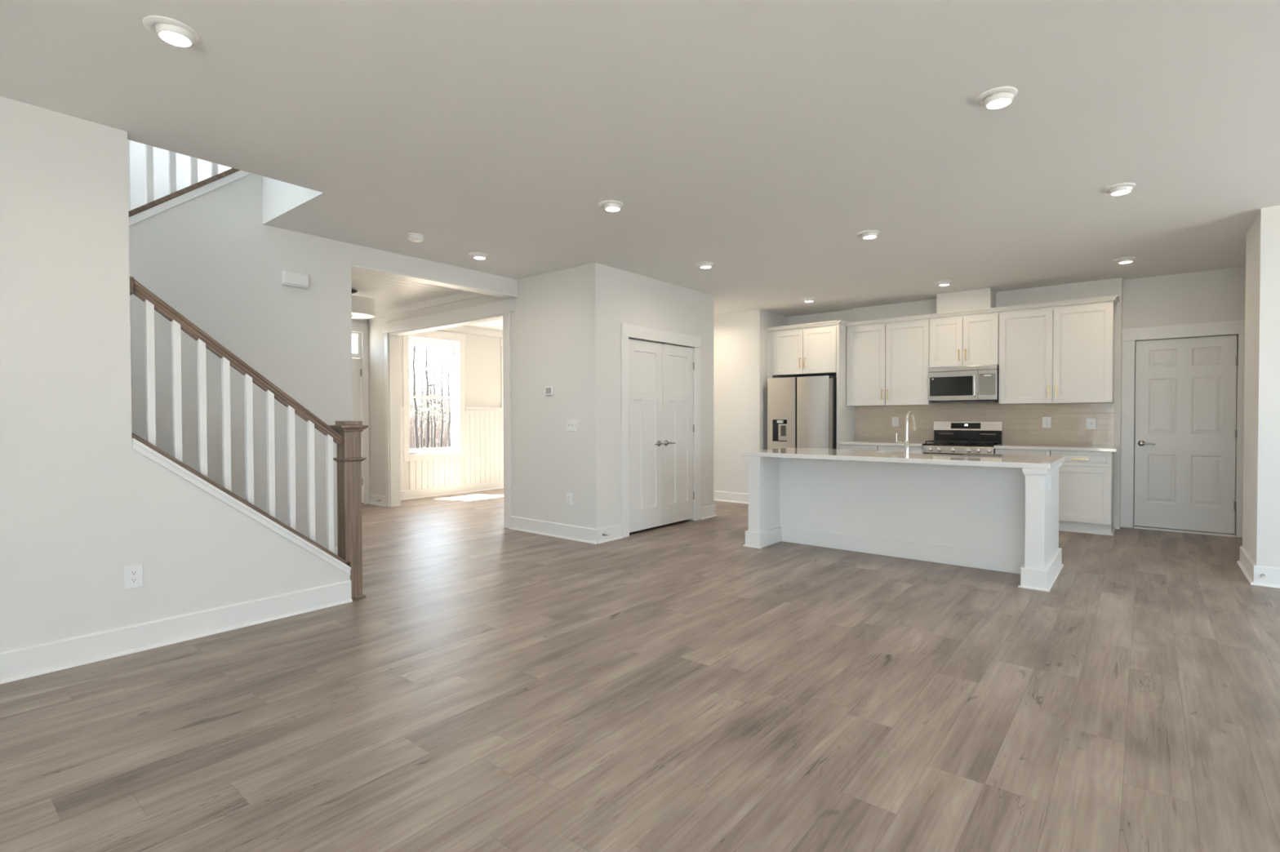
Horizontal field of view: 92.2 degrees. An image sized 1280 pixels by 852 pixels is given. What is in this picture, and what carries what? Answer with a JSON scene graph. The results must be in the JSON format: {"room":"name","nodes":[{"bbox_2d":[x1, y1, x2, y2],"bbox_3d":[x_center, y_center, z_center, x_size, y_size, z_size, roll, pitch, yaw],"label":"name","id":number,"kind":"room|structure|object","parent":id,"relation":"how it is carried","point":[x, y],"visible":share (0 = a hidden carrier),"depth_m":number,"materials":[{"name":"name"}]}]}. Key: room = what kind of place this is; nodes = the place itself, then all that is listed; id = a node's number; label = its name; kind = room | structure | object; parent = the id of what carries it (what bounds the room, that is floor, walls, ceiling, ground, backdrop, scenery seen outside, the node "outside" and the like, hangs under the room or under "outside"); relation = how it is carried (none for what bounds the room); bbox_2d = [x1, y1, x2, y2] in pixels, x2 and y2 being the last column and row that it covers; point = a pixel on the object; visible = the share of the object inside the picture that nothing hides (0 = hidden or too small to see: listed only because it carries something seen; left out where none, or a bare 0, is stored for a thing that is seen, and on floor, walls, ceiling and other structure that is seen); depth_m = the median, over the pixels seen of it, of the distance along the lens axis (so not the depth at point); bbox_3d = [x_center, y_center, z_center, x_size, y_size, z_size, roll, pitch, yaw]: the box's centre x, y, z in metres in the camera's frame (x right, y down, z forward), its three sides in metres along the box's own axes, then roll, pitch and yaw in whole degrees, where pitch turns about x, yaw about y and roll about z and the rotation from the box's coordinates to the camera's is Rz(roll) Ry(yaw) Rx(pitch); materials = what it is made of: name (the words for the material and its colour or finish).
{"room":"open-plan living room","nodes":[
{"label":"open-plan living room","id":0,"kind":"room"},
{"bbox_2d":[0,96,351,652],"bbox_3d":[-3.851,-1.393,2.739,1.196,5.200,4.580,1,1,39],"label":"wall","id":1,"kind":"structure","parent":0,"point":[79,505],"depth_m":3.11,"materials":[{"name":"paint"}]},
{"bbox_2d":[123,563,143,590],"bbox_3d":[-2.686,0.798,3.265,0.009,0.125,0.082,1,1,39],"label":"wall outlet","id":2,"kind":"object","parent":1,"relation":"attached to","point":[133,575],"visible":1,"depth_m":3.26,"materials":[{"name":"white plastic"}]},
{"bbox_2d":[129,570,137,575],"bbox_3d":[-2.684,0.779,3.263,0.003,0.025,0.034,1,1,39],"label":"socket","id":3,"kind":"object","parent":2,"relation":"attached to","point":[131,572],"depth_m":3.26,"materials":[{"name":"white plastic"}]},
{"bbox_2d":[129,577,137,582],"bbox_3d":[-2.684,0.818,3.264,0.003,0.025,0.034,1,1,39],"label":"socket","id":4,"kind":"object","parent":2,"relation":"attached to","point":[131,580],"depth_m":3.26,"materials":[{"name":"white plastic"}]},
{"bbox_2d":[0,580,352,684],"bbox_3d":[-3.393,1.140,2.390,0.032,0.142,4.558,1,1,39],"label":"baseboard","id":5,"kind":"structure","parent":1,"relation":"attached to","point":[26,662],"depth_m":3.34,"materials":[{"name":"white paint"}]},
{"bbox_2d":[128,140,231,210],"bbox_3d":[-4.581,-1.421,4.710,0.120,5.200,4.000,1,1,39],"label":"wall","id":6,"kind":"structure","parent":0,"point":[137,150],"depth_m":5.22,"materials":[{"name":"paint"}]},
{"bbox_2d":[128,173,352,548],"bbox_3d":[-3.747,-0.559,3.908,0.115,3.497,3.798,1,1,39],"label":"wall","id":7,"kind":"structure","parent":0,"point":[211,257],"depth_m":4.71,"materials":[{"name":"paint"}]},
{"bbox_2d":[127,139,239,217],"bbox_3d":[-3.494,-1.864,4.198,0.145,2.678,2.300,1,1,39],"label":"stair railing","id":8,"kind":"object","parent":7,"relation":"on","point":[150,202],"visible":0.12,"depth_m":4.37,"materials":[{"name":"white wood"}]},
{"bbox_2d":[128,170,252,226],"bbox_3d":[-3.224,-1.665,4.432,0.012,1.303,1.600,1,1,39],"label":"trim","id":9,"kind":"structure","parent":7,"relation":"attached to","point":[144,215],"depth_m":4.40,"materials":[{"name":"white paint"}]},
{"bbox_2d":[281,270,309,288],"bbox_3d":[-2.775,-1.180,4.958,0.045,0.117,0.200,1,1,39],"label":"door chime","id":10,"kind":"object","parent":7,"relation":"attached to","point":[289,278],"visible":1,"depth_m":4.94,"materials":[{"name":"white paint"}]},
{"bbox_2d":[281,284,308,288],"bbox_3d":[-2.775,-1.125,4.959,0.036,0.007,0.190,1,1,39],"label":"grille","id":11,"kind":"object","parent":10,"relation":"attached to","point":[300,286],"depth_m":4.96,"materials":[{"name":"white plastic"}]},
{"bbox_2d":[325,546,337,555],"bbox_3d":[-2.668,1.098,5.126,0.032,0.142,0.588,1,1,39],"label":"baseboard","id":12,"kind":"structure","parent":7,"relation":"attached to","point":[335,548],"depth_m":5.23,"materials":[{"name":"white paint"}]},
{"bbox_2d":[351,264,517,298],"bbox_3d":[-1.974,-1.423,6.076,0.151,0.048,1.825,1,1,39],"label":"trim","id":13,"kind":"structure","parent":7,"relation":"attached to","point":[357,268],"depth_m":5.96,"materials":[{"name":"white paint"}]},
{"bbox_2d":[351,319,503,502],"bbox_3d":[-3.526,-0.265,9.492,0.200,2.743,5.540,1,1,39],"label":"wall","id":14,"kind":"structure","parent":0,"point":[482,353],"depth_m":10.24,"materials":[{"name":"paint"}]},
{"bbox_2d":[351,322,369,504],"bbox_3d":[-4.293,-0.167,8.474,0.146,2.580,1.090,1,1,39],"label":"door frame","id":15,"kind":"structure","parent":14,"relation":"in","point":[362,328],"depth_m":8.81,"materials":[{"name":"white paint"}]},
{"bbox_2d":[351,332,361,355],"bbox_3d":[-4.309,-1.164,8.480,0.100,0.325,0.905,1,1,39],"label":"window","id":16,"kind":"structure","parent":15,"relation":"attached to","point":[357,339],"depth_m":8.78,"materials":[{"name":"white glass"}]},
{"bbox_2d":[351,358,362,485],"bbox_3d":[-4.267,0.068,8.475,0.098,2.050,0.911,1,1,39],"label":"door","id":17,"kind":"structure","parent":15,"relation":"attached to","point":[356,362],"depth_m":8.76,"materials":[{"name":"white paint"}]},
{"bbox_2d":[400,413,502,491],"bbox_3d":[-3.105,0.383,9.844,0.012,1.165,2.209,1,1,39],"label":"wainscoting","id":18,"kind":"structure","parent":14,"relation":"attached to","point":[483,432],"depth_m":10.22,"materials":[{"name":"white paint"}]},
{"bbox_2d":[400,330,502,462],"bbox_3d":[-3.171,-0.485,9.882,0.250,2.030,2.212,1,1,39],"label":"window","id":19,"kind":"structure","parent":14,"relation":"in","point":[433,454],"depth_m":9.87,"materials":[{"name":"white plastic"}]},
{"bbox_2d":[400,480,503,500],"bbox_3d":[-2.775,1.027,10.238,0.032,0.135,3.227,1,1,39],"label":"baseboard","id":20,"kind":"structure","parent":14,"relation":"attached to","point":[443,491],"depth_m":9.90,"materials":[{"name":"white paint"}]},
{"bbox_2d":[500,338,503,455],"bbox_3d":[-2.143,-0.506,11.154,0.224,2.030,1.090,1,1,39],"label":"window","id":21,"kind":"structure","parent":14,"relation":"in","point":[501,340],"depth_m":10.68,"materials":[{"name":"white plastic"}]},
{"bbox_2d":[351,244,517,295],"bbox_3d":[-1.972,-1.501,6.074,0.135,0.177,1.825,1,1,39],"label":"header beam","id":22,"kind":"structure","parent":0,"point":[361,255],"depth_m":5.91,"materials":[{"name":"paint"}]},
{"bbox_2d":[368,295,504,506],"bbox_3d":[-2.681,-0.244,7.921,3.100,2.743,0.162,1,1,39],"label":"wall","id":23,"kind":"structure","parent":0,"point":[375,335],"depth_m":8.67,"materials":[{"name":"paint"}]},
{"bbox_2d":[382,298,514,528],"bbox_3d":[-2.424,-0.140,7.726,2.805,2.540,0.180,1,1,39],"label":"door frame","id":24,"kind":"structure","parent":23,"relation":"attached to","point":[504,308],"depth_m":7.87,"materials":[{"name":"white paint"}]},
{"bbox_2d":[439,325,502,337],"bbox_3d":[-1.602,-1.565,9.219,3.100,0.143,3.247,1,1,39],"label":"crown molding","id":25,"kind":"structure","parent":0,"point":[463,329],"depth_m":10.26,"materials":[{"name":"white paint"}]},
{"bbox_2d":[504,262,713,528],"bbox_3d":[-0.298,-0.240,7.278,1.398,2.743,2.130,1,1,39],"label":"wall","id":26,"kind":"structure","parent":0,"point":[566,323],"depth_m":6.37,"materials":[{"name":"paint"}]},
{"bbox_2d":[545,386,554,395],"bbox_3d":[-0.941,-0.366,6.407,0.108,0.088,0.030,1,1,39],"label":"thermostat","id":27,"kind":"object","parent":26,"relation":"attached to","point":[548,390],"visible":1,"depth_m":6.38,"materials":[{"name":"white plastic"}]},
{"bbox_2d":[509,515,597,544],"bbox_3d":[-0.926,1.075,6.417,1.320,0.142,0.032,1,1,39],"label":"baseboard","id":28,"kind":"structure","parent":26,"relation":"attached to","point":[585,535],"depth_m":6.37,"materials":[{"name":"white paint"}]},
{"bbox_2d":[566,492,572,505],"bbox_3d":[-0.722,0.740,6.259,0.078,0.122,0.009,1,1,39],"label":"wall outlet","id":29,"kind":"object","parent":26,"relation":"attached to","point":[569,495],"visible":1,"depth_m":6.25,"materials":[{"name":"white plastic"}]},
{"bbox_2d":[566,419,577,431],"bbox_3d":[-0.688,-0.006,6.213,0.162,0.120,0.018,1,1,39],"label":"light switch","id":30,"kind":"object","parent":26,"relation":"attached to","point":[571,424],"visible":1,"depth_m":6.21,"materials":[{"name":"white plastic"}]},
{"bbox_2d":[597,524,622,543],"bbox_3d":[-0.301,1.077,6.163,0.032,0.142,0.369,1,1,39],"label":"baseboard","id":31,"kind":"structure","parent":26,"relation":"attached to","point":[615,532],"depth_m":6.17,"materials":[{"name":"white paint"}]},
{"bbox_2d":[628,338,662,533],"bbox_3d":[0.065,0.100,6.616,0.090,2.022,0.608,1,1,39],"label":"door","id":32,"kind":"structure","parent":26,"relation":"in","point":[645,357],"depth_m":6.63,"materials":[{"name":"white paint"}]},
{"bbox_2d":[620,323,700,537],"bbox_3d":[0.266,0.040,6.847,0.026,2.194,1.430,1,1,39],"label":"door frame","id":33,"kind":"structure","parent":26,"relation":"in","point":[627,331],"depth_m":6.41,"materials":[{"name":"white paint"}]},
{"bbox_2d":[662,343,694,524],"bbox_3d":[0.454,0.092,7.091,0.090,2.022,0.608,1,1,39],"label":"door","id":34,"kind":"structure","parent":26,"relation":"in","point":[677,364],"depth_m":7.08,"materials":[{"name":"white paint"}]},
{"bbox_2d":[700,504,717,519],"bbox_3d":[0.842,1.054,7.555,0.032,0.142,0.353,1,1,39],"label":"baseboard","id":35,"kind":"structure","parent":26,"relation":"attached to","point":[707,512],"depth_m":7.55,"materials":[{"name":"white paint"}]},
{"bbox_2d":[0,488,1279,851],"bbox_3d":[-0.165,1.238,4.107,12.250,0.120,11.706,1,1,39],"label":"floor","id":36,"kind":"structure","parent":0,"point":[682,686],"depth_m":2.57,"materials":[{"name":"wood"}]},
{"bbox_2d":[129,276,368,599],"bbox_3d":[-2.332,0.194,3.790,0.184,1.988,1.267,1,1,39],"label":"stair railing","id":37,"kind":"object","parent":36,"relation":"on","point":[346,435],"visible":0.98,"depth_m":3.80,"materials":[{"name":"brown wood"}]},
{"bbox_2d":[767,375,836,449],"bbox_3d":[2.389,0.218,8.647,0.916,1.775,0.790,1,1,39],"label":"refrigerator","id":38,"kind":"object","parent":36,"relation":"on","point":[802,411],"visible":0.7,"depth_m":8.30,"materials":[{"name":"grey metal"}]},
{"bbox_2d":[767,324,854,448],"bbox_3d":[2.416,-0.121,8.703,1.061,2.452,0.717,1,1,39],"label":"upper cabinet","id":39,"kind":"object","parent":36,"relation":"on","point":[817,351],"visible":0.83,"depth_m":8.36,"materials":[{"name":"white paint"}]},
{"bbox_2d":[764,294,1119,331],"bbox_3d":[3.476,-1.358,7.688,4.000,0.047,0.392,0,1,34],"label":"crown molding","id":40,"kind":"structure","parent":39,"relation":"attached to","point":[1115,298],"depth_m":7.41,"materials":[{"name":"white paint"}]},
{"bbox_2d":[839,444,878,450],"bbox_3d":[2.995,0.677,8.183,0.503,0.868,0.627,1,1,39],"label":"base cabinet","id":41,"kind":"object","parent":36,"relation":"on","point":[841,446],"visible":0.05,"depth_m":7.96,"materials":[{"name":"white paint"}]},
{"bbox_2d":[838,440,929,446],"bbox_3d":[3.201,0.226,8.008,1.037,0.035,0.624,1,1,39],"label":"countertop","id":42,"kind":"structure","parent":41,"relation":"on","point":[847,442],"depth_m":7.85,"materials":[{"name":"white stone"}]},
{"bbox_2d":[878,445,923,453],"bbox_3d":[3.396,0.681,7.853,0.528,0.868,0.627,1,1,39],"label":"base cabinet","id":43,"kind":"object","parent":36,"relation":"on","point":[887,449],"visible":0.2,"depth_m":7.64,"materials":[{"name":"white paint"}]},
{"bbox_2d":[741,447,1065,591],"bbox_3d":[2.257,0.701,5.513,2.471,0.903,1.058,1,1,39],"label":"kitchen island","id":44,"kind":"object","parent":36,"relation":"on","point":[993,512],"visible":1,"depth_m":5.29,"materials":[{"name":"white paint"}]},
{"bbox_2d":[895,411,916,454],"bbox_3d":[2.375,0.058,5.485,0.121,0.383,0.276,1,1,39],"label":"faucet","id":45,"kind":"object","parent":44,"relation":"on","point":[906,442],"visible":1,"depth_m":5.37,"materials":[{"name":"silver metal"}]},
{"bbox_2d":[1049,474,1052,490],"bbox_3d":[3.089,0.423,4.626,0.009,0.115,0.070,1,1,39],"label":"wall outlet","id":46,"kind":"object","parent":44,"relation":"attached to","point":[1051,475],"visible":1,"depth_m":4.61,"materials":[{"name":"white plastic"}]},
{"bbox_2d":[922,421,1003,455],"bbox_3d":[3.883,0.522,7.420,0.765,1.156,0.654,1,1,39],"label":"gas range","id":47,"kind":"object","parent":36,"relation":"on","point":[950,437],"visible":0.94,"depth_m":7.44,"materials":[{"name":"silver metal"}]},
{"bbox_2d":[923,442,1000,446],"bbox_3d":[3.872,0.220,7.403,0.757,0.015,0.490,1,1,39],"label":"cooktop","id":48,"kind":"object","parent":47,"relation":"in","point":[931,444],"depth_m":7.25,"materials":[{"name":"black metal"}]},
{"bbox_2d":[995,448,1050,455],"bbox_3d":[4.399,0.691,7.029,0.524,0.868,0.627,1,1,39],"label":"base cabinet","id":49,"kind":"object","parent":36,"relation":"on","point":[1002,451],"visible":0.06,"depth_m":6.80,"materials":[{"name":"white paint"}]},
{"bbox_2d":[994,444,1118,452],"bbox_3d":[4.619,0.239,6.845,1.095,0.035,0.624,1,1,39],"label":"countertop","id":50,"kind":"structure","parent":49,"relation":"on","point":[1015,446],"depth_m":6.65,"materials":[{"name":"white stone"}]},
{"bbox_2d":[1050,450,1114,533],"bbox_3d":[4.808,0.695,6.694,0.525,0.868,0.627,1,1,39],"label":"base cabinet","id":51,"kind":"object","parent":36,"relation":"on","point":[1086,478],"visible":0.84,"depth_m":6.46,"materials":[{"name":"white paint"}]},
{"bbox_2d":[0,0,1279,330],"bbox_3d":[-0.172,-1.698,4.064,12.250,0.292,11.706,1,1,39],"label":"ceiling","id":52,"kind":"structure","parent":0,"point":[756,140],"depth_m":3.18,"materials":[{"name":"paint"}]},
{"bbox_2d":[142,15,199,47],"bbox_3d":[-1.818,-1.518,2.388,0.174,0.036,0.174,1,1,39],"label":"recessed light","id":53,"kind":"object","parent":52,"relation":"in","point":[173,32],"visible":1,"depth_m":2.36,"materials":[{"name":"white paint"}]},
{"bbox_2d":[262,180,324,224],"bbox_3d":[-2.526,-1.705,4.454,1.062,0.280,0.004,1,1,39],"label":"wall","id":54,"kind":"structure","parent":52,"relation":"attached to","point":[278,197],"depth_m":4.55,"materials":[{"name":"paint"}]},
{"bbox_2d":[351,289,374,319],"bbox_3d":[-3.393,-1.435,7.228,0.510,0.313,0.510,1,1,39],"label":"drum pendant","id":55,"kind":"object","parent":52,"relation":"hanging from","point":[362,308],"visible":0.41,"depth_m":7.12,"materials":[{"name":"beige fabric"}]},
{"bbox_2d":[351,312,373,318],"bbox_3d":[-3.393,-1.302,7.230,0.502,0.008,0.502,1,1,39],"label":"diffuser","id":56,"kind":"object","parent":55,"relation":"attached to","point":[354,315],"depth_m":7.24,"materials":[{"name":"beige"}]},
{"bbox_2d":[407,232,424,242],"bbox_3d":[-1.851,-1.551,5.080,0.132,0.049,0.132,1,1,39],"label":"smoke detector","id":57,"kind":"object","parent":52,"relation":"attached to","point":[412,237],"visible":1,"depth_m":5.04,"materials":[{"name":"white plastic"}]},
{"bbox_2d":[468,252,488,259],"bbox_3d":[-1.495,-1.567,5.688,0.174,0.036,0.174,1,1,39],"label":"recessed light","id":58,"kind":"object","parent":52,"relation":"in","point":[477,255],"visible":1,"depth_m":5.64,"materials":[{"name":"white paint"}]},
{"bbox_2d":[598,200,622,212],"bbox_3d":[-0.207,-1.550,4.359,0.174,0.036,0.174,1,1,39],"label":"recessed light","id":59,"kind":"object","parent":52,"relation":"in","point":[611,206],"visible":1,"depth_m":4.32,"materials":[{"name":"white paint"}]},
{"bbox_2d":[695,262,713,268],"bbox_3d":[0.633,-1.577,6.056,0.174,0.036,0.174,1,1,39],"label":"recessed light","id":60,"kind":"object","parent":52,"relation":"in","point":[702,264],"visible":1,"depth_m":6.02,"materials":[{"name":"white paint"}]},
{"bbox_2d":[800,297,814,302],"bbox_3d":[2.149,-1.607,7.868,0.174,0.036,0.174,1,1,39],"label":"recessed light","id":61,"kind":"object","parent":52,"relation":"in","point":[806,300],"visible":1,"depth_m":7.82,"materials":[{"name":"white paint"}]},
{"bbox_2d":[857,230,879,239],"bbox_3d":[1.873,-1.565,5.056,0.174,0.036,0.174,1,1,39],"label":"recessed light","id":62,"kind":"object","parent":52,"relation":"in","point":[868,234],"visible":1,"depth_m":5.01,"materials":[{"name":"white paint"}]},
{"bbox_2d":[934,280,951,286],"bbox_3d":[3.396,-1.596,6.898,0.174,0.036,0.174,1,1,39],"label":"recessed light","id":63,"kind":"object","parent":52,"relation":"in","point":[946,282],"visible":1,"depth_m":6.86,"materials":[{"name":"white paint"}]},
{"bbox_2d":[975,86,1017,109],"bbox_3d":[1.676,-1.533,2.897,0.174,0.036,0.174,1,1,39],"label":"recessed light","id":64,"kind":"object","parent":52,"relation":"in","point":[997,98],"visible":1,"depth_m":2.87,"materials":[{"name":"white paint"}]},
{"bbox_2d":[1102,182,1135,195],"bbox_3d":[3.156,-1.554,4.058,0.174,0.036,0.174,1,1,39],"label":"recessed light","id":65,"kind":"object","parent":52,"relation":"in","point":[1117,189],"visible":1,"depth_m":4.03,"materials":[{"name":"white paint"}]},
{"bbox_2d":[1112,256,1136,263],"bbox_3d":[4.642,-1.584,5.901,0.174,0.036,0.174,1,1,39],"label":"recessed light","id":66,"kind":"object","parent":52,"relation":"in","point":[1130,259],"visible":1,"depth_m":5.86,"materials":[{"name":"white paint"}]},
{"bbox_2d":[713,309,764,493],"bbox_3d":[-0.005,-0.282,10.107,4.460,2.743,0.120,1,1,39],"label":"wall","id":67,"kind":"structure","parent":0,"point":[739,336],"depth_m":8.88,"materials":[{"name":"paint"}]},
{"bbox_2d":[713,490,748,503],"bbox_3d":[-0.050,1.019,10.067,4.460,0.142,0.032,1,1,39],"label":"baseboard","id":68,"kind":"structure","parent":67,"relation":"attached to","point":[734,497],"depth_m":8.94,"materials":[{"name":"white paint"}]},
{"bbox_2d":[764,311,787,449],"bbox_3d":[1.980,-0.272,9.105,0.120,2.743,0.850,1,1,39],"label":"wall","id":69,"kind":"structure","parent":0,"point":[771,319],"depth_m":8.80,"materials":[{"name":"paint"}]},
{"bbox_2d":[787,309,853,377],"bbox_3d":[2.668,-0.272,9.037,1.030,2.743,0.120,1,1,39],"label":"wall","id":70,"kind":"structure","parent":0,"point":[846,315],"depth_m":8.95,"materials":[{"name":"paint"}]},
{"bbox_2d":[936,288,995,317],"bbox_3d":[3.986,-1.479,7.527,0.584,0.291,0.330,1,1,39],"label":"wall","id":71,"kind":"structure","parent":0,"point":[985,298],"depth_m":7.39,"materials":[{"name":"paint"}]},
{"bbox_2d":[853,277,1122,515],"bbox_3d":[4.191,-0.257,7.755,2.950,2.743,0.250,1,1,39],"label":"wall","id":72,"kind":"structure","parent":0,"point":[1113,286],"depth_m":6.99,"materials":[{"name":"paint"}]},
{"bbox_2d":[846,318,935,406],"bbox_3d":[3.276,-0.805,8.082,1.040,1.071,0.367,1,1,39],"label":"upper cabinet","id":73,"kind":"object","parent":72,"relation":"attached to","point":[888,363],"visible":0.98,"depth_m":7.94,"materials":[{"name":"white paint"}]},
{"bbox_2d":[929,311,999,368],"bbox_3d":[3.970,-1.026,7.509,0.752,0.614,0.367,1,1,39],"label":"upper cabinet","id":74,"kind":"object","parent":72,"relation":"attached to","point":[972,340],"visible":0.94,"depth_m":7.38,"materials":[{"name":"white paint"}]},
{"bbox_2d":[928,364,999,403],"bbox_3d":[3.951,-0.499,7.492,0.746,0.432,0.429,1,1,39],"label":"microwave","id":75,"kind":"object","parent":74,"relation":"attached to","point":[971,384],"visible":0.97,"depth_m":7.35,"materials":[{"name":"silver metal"}]},
{"bbox_2d":[854,402,1114,446],"bbox_3d":[4.099,-0.257,7.662,2.857,0.934,0.010,1,1,39],"label":"backsplash","id":76,"kind":"structure","parent":72,"relation":"attached to","point":[1022,423],"depth_m":7.39,"materials":[{"name":"beige tile"}]},
{"bbox_2d":[891,417,898,426],"bbox_3d":[3.407,-0.056,8.221,0.085,0.125,0.009,1,1,39],"label":"wall outlet","id":77,"kind":"object","parent":76,"relation":"attached to","point":[895,423],"visible":1,"depth_m":8.22,"materials":[{"name":"white plastic"}]},
{"bbox_2d":[1042,417,1051,427],"bbox_3d":[4.720,-0.043,7.143,0.088,0.128,0.009,1,1,39],"label":"wall outlet","id":78,"kind":"object","parent":76,"relation":"attached to","point":[1046,421],"visible":1,"depth_m":7.14,"materials":[{"name":"white plastic"}]},
{"bbox_2d":[1085,417,1096,429],"bbox_3d":[5.038,-0.026,6.877,0.092,0.128,0.018,1,1,39],"label":"light switch","id":79,"kind":"object","parent":76,"relation":"attached to","point":[1091,423],"visible":1,"depth_m":6.88,"materials":[{"name":"white plastic"}]},
{"bbox_2d":[998,301,1114,404],"bbox_3d":[4.670,-0.791,6.937,1.055,1.071,0.367,1,1,39],"label":"upper cabinet","id":80,"kind":"object","parent":72,"relation":"attached to","point":[1065,353],"visible":1,"depth_m":6.79,"materials":[{"name":"white paint"}]},
{"bbox_2d":[1058,527,1115,535],"bbox_3d":[4.636,1.117,6.893,1.069,0.018,0.511,1,1,39],"label":"trim","id":81,"kind":"structure","parent":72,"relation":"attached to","point":[1113,528],"depth_m":6.51,"materials":[{"name":"white paint"}]},
{"bbox_2d":[1113,515,1119,529],"bbox_3d":[5.224,1.056,6.746,0.052,0.142,0.032,1,1,39],"label":"baseboard","id":82,"kind":"structure","parent":72,"relation":"attached to","point":[1116,518],"depth_m":6.74,"materials":[{"name":"white paint"}]},
{"bbox_2d":[1122,266,1245,535],"bbox_3d":[6.016,-0.242,6.425,1.560,2.743,0.160,1,1,39],"label":"wall","id":83,"kind":"structure","parent":0,"point":[1220,295],"depth_m":6.51,"materials":[{"name":"paint"}]},
{"bbox_2d":[1120,320,1244,537],"bbox_3d":[5.757,0.027,6.522,1.040,2.205,0.026,1,1,39],"label":"door frame","id":84,"kind":"structure","parent":83,"relation":"in","point":[1129,335],"depth_m":6.71,"materials":[{"name":"white paint"}]},
{"bbox_2d":[1133,335,1238,533],"bbox_3d":[5.777,0.086,6.532,0.818,2.033,0.098,1,1,39],"label":"door","id":85,"kind":"structure","parent":84,"relation":"attached to","point":[1186,433],"depth_m":6.52,"materials":[{"name":"white paint"}]},
{"bbox_2d":[1235,388,1237,502],"bbox_3d":[6.085,0.082,6.275,0.005,1.380,0.012,1,1,39],"label":"strip","id":86,"kind":"object","parent":85,"relation":"attached to","point":[1237,388],"visible":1,"depth_m":6.28,"materials":[{"name":"white rubber"}]},
{"bbox_2d":[1133,525,1235,537],"bbox_3d":[5.792,1.119,6.573,0.810,0.018,0.130,1,1,39],"label":"threshold","id":87,"kind":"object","parent":83,"relation":"attached to","point":[1135,526],"depth_m":6.52,"materials":[{"name":"white paint"}]},
{"bbox_2d":[1242,205,1279,568],"bbox_3d":[5.832,-0.205,3.959,2.714,2.743,0.853,1,1,39],"label":"wall pillar","id":88,"kind":"structure","parent":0,"point":[1261,442],"depth_m":4.48,"materials":[{"name":"paint"}]},
{"bbox_2d":[1236,546,1255,583],"bbox_3d":[4.774,1.085,4.850,0.032,0.142,0.853,1,1,39],"label":"baseboard","id":89,"kind":"structure","parent":88,"relation":"attached to","point":[1246,563],"depth_m":4.81,"materials":[{"name":"white paint"}]},
{"bbox_2d":[1250,564,1279,588],"bbox_3d":[5.484,1.100,3.694,2.596,0.142,0.032,1,1,39],"label":"baseboard","id":90,"kind":"structure","parent":88,"relation":"attached to","point":[1272,580],"depth_m":4.46,"materials":[{"name":"white paint"}]},
{"label":"outside","id":91,"kind":"structure","parent":0,"visible":0},
{"bbox_3d":[-20.963,1.248,36.651,61.100,0.100,90.000,1,1,39],"label":"ground","id":92,"kind":"structure","parent":91,"visible":0},
{"bbox_2d":[408,342,445,448],"bbox_3d":[-6.873,-0.717,19.187,2.553,4.305,2.532,1,1,39],"label":"tree","id":93,"kind":"object","parent":92,"relation":"on","point":[416,442],"visible":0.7,"depth_m":19.09,"materials":[{"name":"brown plant"}]},
{"bbox_2d":[408,362,447,448],"bbox_3d":[-8.721,-0.738,25.789,1.964,4.161,1.658,1,1,39],"label":"tree","id":94,"kind":"object","parent":92,"relation":"on","point":[434,422],"visible":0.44,"depth_m":25.75,"materials":[{"name":"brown plant"}]},
{"bbox_2d":[409,363,446,448],"bbox_3d":[-10.165,-0.979,28.856,2.404,4.563,1.648,1,1,39],"label":"tree","id":95,"kind":"object","parent":92,"relation":"on","point":[422,413],"visible":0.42,"depth_m":28.59,"materials":[{"name":"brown plant"}]},
{"bbox_2d":[408,344,450,448],"bbox_3d":[-7.156,-0.693,21.110,2.462,4.209,2.382,0,1,0],"label":"tree","id":96,"kind":"object","parent":92,"relation":"on","point":[424,371],"visible":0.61,"depth_m":21.05,"materials":[{"name":"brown plant"}]},
{"bbox_2d":[408,372,451,448],"bbox_3d":[-13.319,-0.938,35.151,6.727,4.314,14.584,0,1,-20],"label":"undergrowth","id":97,"kind":"object","parent":92,"relation":"on","point":[445,443],"visible":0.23,"depth_m":31.88,"materials":[{"name":"white plant"}]},
{"bbox_2d":[416,359,444,448],"bbox_3d":[-9.479,-1.022,27.688,1.607,4.681,1.673,-1,1,-28],"label":"tree","id":98,"kind":"object","parent":92,"relation":"on","point":[430,366],"visible":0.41,"depth_m":27.85,"materials":[{"name":"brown plant"}]},
{"bbox_2d":[417,344,450,447],"bbox_3d":[-6.510,-0.739,20.777,2.127,4.296,1.988,1,1,39],"label":"tree","id":99,"kind":"object","parent":92,"relation":"on","point":[447,376],"visible":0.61,"depth_m":20.78,"materials":[{"name":"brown plant"}]},
{"bbox_2d":[417,345,450,447],"bbox_3d":[-7.614,-0.934,23.528,1.703,4.613,2.126,-1,1,-30],"label":"tree","id":100,"kind":"object","parent":92,"relation":"on","point":[442,366],"visible":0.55,"depth_m":23.73,"materials":[{"name":"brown plant"}]},
{"bbox_3d":[-3.896,-0.218,6.353,3.213,2.743,0.218,1,1,39],"label":"wall","id":101,"kind":"structure","parent":0,"visible":0},
{"bbox_2d":[351,291,488,321],"bbox_3d":[-3.295,-1.534,7.096,3.178,0.111,1.923,1,1,39],"label":"crown molding","id":102,"kind":"structure","parent":101,"relation":"attached to","point":[467,295],"depth_m":7.83,"materials":[{"name":"white paint"}]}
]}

